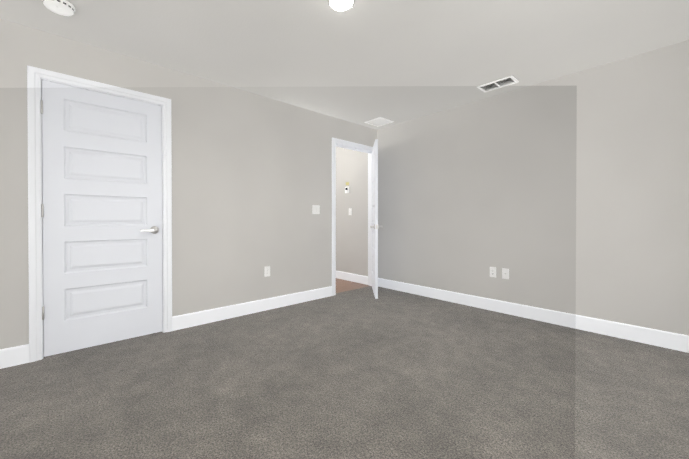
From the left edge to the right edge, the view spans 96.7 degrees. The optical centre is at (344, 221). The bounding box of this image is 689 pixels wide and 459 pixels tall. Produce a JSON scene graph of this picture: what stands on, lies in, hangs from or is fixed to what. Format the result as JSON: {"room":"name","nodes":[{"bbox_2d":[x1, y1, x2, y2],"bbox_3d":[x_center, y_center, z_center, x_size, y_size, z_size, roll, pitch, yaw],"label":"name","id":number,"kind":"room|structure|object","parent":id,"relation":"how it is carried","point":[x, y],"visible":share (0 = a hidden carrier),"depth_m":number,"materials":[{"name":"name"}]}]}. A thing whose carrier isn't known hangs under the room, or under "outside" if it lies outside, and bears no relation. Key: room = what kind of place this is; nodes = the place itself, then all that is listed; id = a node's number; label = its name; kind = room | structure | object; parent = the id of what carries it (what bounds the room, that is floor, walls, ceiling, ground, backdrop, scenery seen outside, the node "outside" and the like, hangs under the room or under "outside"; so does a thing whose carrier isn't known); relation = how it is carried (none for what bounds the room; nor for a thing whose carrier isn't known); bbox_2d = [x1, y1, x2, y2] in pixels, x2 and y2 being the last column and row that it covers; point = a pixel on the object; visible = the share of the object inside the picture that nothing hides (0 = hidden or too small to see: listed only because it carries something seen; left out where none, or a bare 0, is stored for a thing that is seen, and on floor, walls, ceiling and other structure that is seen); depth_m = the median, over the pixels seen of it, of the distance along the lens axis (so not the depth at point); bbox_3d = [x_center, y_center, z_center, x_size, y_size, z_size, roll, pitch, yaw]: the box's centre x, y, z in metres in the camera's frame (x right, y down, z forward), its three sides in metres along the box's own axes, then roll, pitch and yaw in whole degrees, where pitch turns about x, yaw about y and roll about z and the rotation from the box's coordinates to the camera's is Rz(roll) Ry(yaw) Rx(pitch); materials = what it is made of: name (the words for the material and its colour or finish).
{"room":"empty bedroom","nodes":[
{"label":"empty bedroom","id":0,"kind":"room"},
{"bbox_2d":[0,19,376,348],"bbox_3d":[-1.231,-0.198,3.216,4.805,2.400,0.120,0,1,-42],"label":"wall","id":1,"kind":"structure","parent":0,"point":[251,179],"depth_m":3.07,"materials":[{"name":"paint"}]},
{"bbox_2d":[0,344,28,368],"bbox_3d":[-2.555,0.945,1.926,0.799,0.130,0.014,0,1,-42],"label":"baseboard","id":2,"kind":"structure","parent":1,"relation":"attached to","point":[14,356],"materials":[{"name":"white wood"}]},
{"bbox_2d":[27,65,171,362],"bbox_3d":[-1.967,-0.028,2.546,0.813,2.068,0.120,0,1,-42],"label":"door frame","id":3,"kind":"structure","parent":1,"relation":"attached to","point":[41,79],"depth_m":2.28,"materials":[{"name":"white wood"}]},
{"bbox_2d":[41,80,162,356],"bbox_3d":[-1.943,-0.022,2.515,0.776,2.033,0.157,0,1,-42],"label":"closet door","id":4,"kind":"structure","parent":1,"relation":"in","point":[101,210],"depth_m":2.47,"materials":[{"name":"white wood"}]},
{"bbox_2d":[172,286,331,330],"bbox_3d":[-0.875,0.935,3.459,1.918,0.130,0.014,0,1,-42],"label":"baseboard","id":5,"kind":"structure","parent":1,"relation":"attached to","point":[188,320],"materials":[{"name":"white wood"}]},
{"bbox_2d":[264,266,269,276],"bbox_3d":[-0.872,0.564,3.463,0.070,0.115,0.009,0,1,-42],"label":"electrical outlet","id":6,"kind":"object","parent":1,"relation":"attached to","point":[266,271],"depth_m":3.46,"materials":[{"name":"white plastic"}]},
{"bbox_2d":[312,205,319,213],"bbox_3d":[-0.362,-0.153,3.922,0.116,0.115,0.010,0,1,-42],"label":"light switch","id":7,"kind":"object","parent":1,"relation":"attached to","point":[315,209],"depth_m":3.92,"materials":[{"name":"white plastic"}]},
{"bbox_2d":[332,137,372,295],"bbox_3d":[0.121,-0.066,4.452,0.902,2.119,0.156,0,1,-42],"label":"door frame","id":8,"kind":"structure","parent":1,"relation":"attached to","point":[335,141],"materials":[{"name":"white wood"}]},
{"bbox_2d":[370,139,381,298],"bbox_3d":[0.420,-0.034,4.287,0.157,2.033,0.771,0,0,2],"label":"entry door","id":9,"kind":"structure","parent":8,"relation":"attached to","point":[375,226],"depth_m":3.91,"materials":[{"name":"white wood"}]},
{"bbox_2d":[0,286,688,458],"bbox_3d":[-0.004,1.061,1.881,4.805,0.100,3.640,0,1,-42],"label":"floor carpet","id":10,"kind":"object","parent":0,"point":[362,373],"depth_m":1.82,"materials":[{"name":"grey carpet"}]},
{"bbox_2d":[0,0,688,129],"bbox_3d":[-0.473,-1.443,2.377,4.805,0.100,5.030,0,1,-42],"label":"ceiling","id":11,"kind":"structure","parent":0,"point":[360,62],"depth_m":2.35,"materials":[{"name":"paint"}]},
{"bbox_2d":[42,0,75,15],"bbox_3d":[-1.821,-1.368,1.952,0.160,0.043,0.160,0,1,-42],"label":"smoke detector","id":12,"kind":"object","parent":11,"relation":"attached to","point":[63,7],"visible":1,"depth_m":1.94,"materials":[{"name":"white plastic"}]},
{"bbox_2d":[328,0,354,10],"bbox_3d":[-0.021,-1.366,1.923,0.168,0.047,0.168,0,1,-42],"label":"flush-mount light","id":13,"kind":"object","parent":11,"relation":"attached to","point":[341,5],"visible":1,"depth_m":1.91,"materials":[{"name":"white glass"}]},
{"bbox_2d":[364,117,393,126],"bbox_3d":[0.488,-1.417,4.314,0.295,0.038,0.305,0,1,-42],"label":"ceiling vent","id":14,"kind":"object","parent":11,"relation":"in","point":[379,121],"depth_m":4.31,"materials":[{"name":"white metal"}]},
{"bbox_2d":[477,75,518,91],"bbox_3d":[1.557,-1.409,3.117,0.200,0.038,0.345,0,1,-42],"label":"ceiling vent","id":15,"kind":"object","parent":11,"relation":"in","point":[513,80],"visible":0.67,"depth_m":3.12,"materials":[{"name":"white metal"}]},
{"bbox_2d":[336,278,368,292],"bbox_3d":[-0.732,1.044,4.621,2.185,0.096,1.390,0,1,-42],"label":"floor","id":16,"kind":"structure","parent":0,"point":[342,285],"depth_m":4.77,"materials":[{"name":"brown wood"}]},
{"bbox_2d":[336,40,688,335],"bbox_3d":[1.295,-0.203,3.898,0.155,2.400,4.880,0,1,-42],"label":"wall","id":17,"kind":"structure","parent":0,"point":[569,193],"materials":[{"name":"paint"}]},
{"bbox_2d":[336,271,367,284],"bbox_3d":[-0.016,0.923,5.215,0.014,0.130,1.178,0,1,-42],"label":"baseboard","id":18,"kind":"structure","parent":17,"relation":"attached to","point":[361,279],"depth_m":5.03,"materials":[{"name":"white wood"}]},
{"bbox_2d":[490,267,495,277],"bbox_3d":[1.662,0.566,3.431,0.009,0.115,0.070,0,1,-42],"label":"electrical outlet","id":19,"kind":"object","parent":17,"relation":"attached to","point":[492,271],"depth_m":3.42,"materials":[{"name":"white plastic"}]},
{"bbox_2d":[502,268,508,278],"bbox_3d":[1.748,0.568,3.330,0.018,0.115,0.070,0,1,-42],"label":"outlet","id":20,"kind":"object","parent":17,"relation":"attached to","point":[505,273],"depth_m":3.33,"materials":[{"name":"white plastic"}]},
{"bbox_2d":[378,278,688,352],"bbox_3d":[1.642,0.935,3.451,0.014,0.130,3.420,0,1,-42],"label":"baseboard","id":21,"kind":"structure","parent":17,"relation":"attached to","point":[675,341],"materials":[{"name":"white wood"}]}
]}

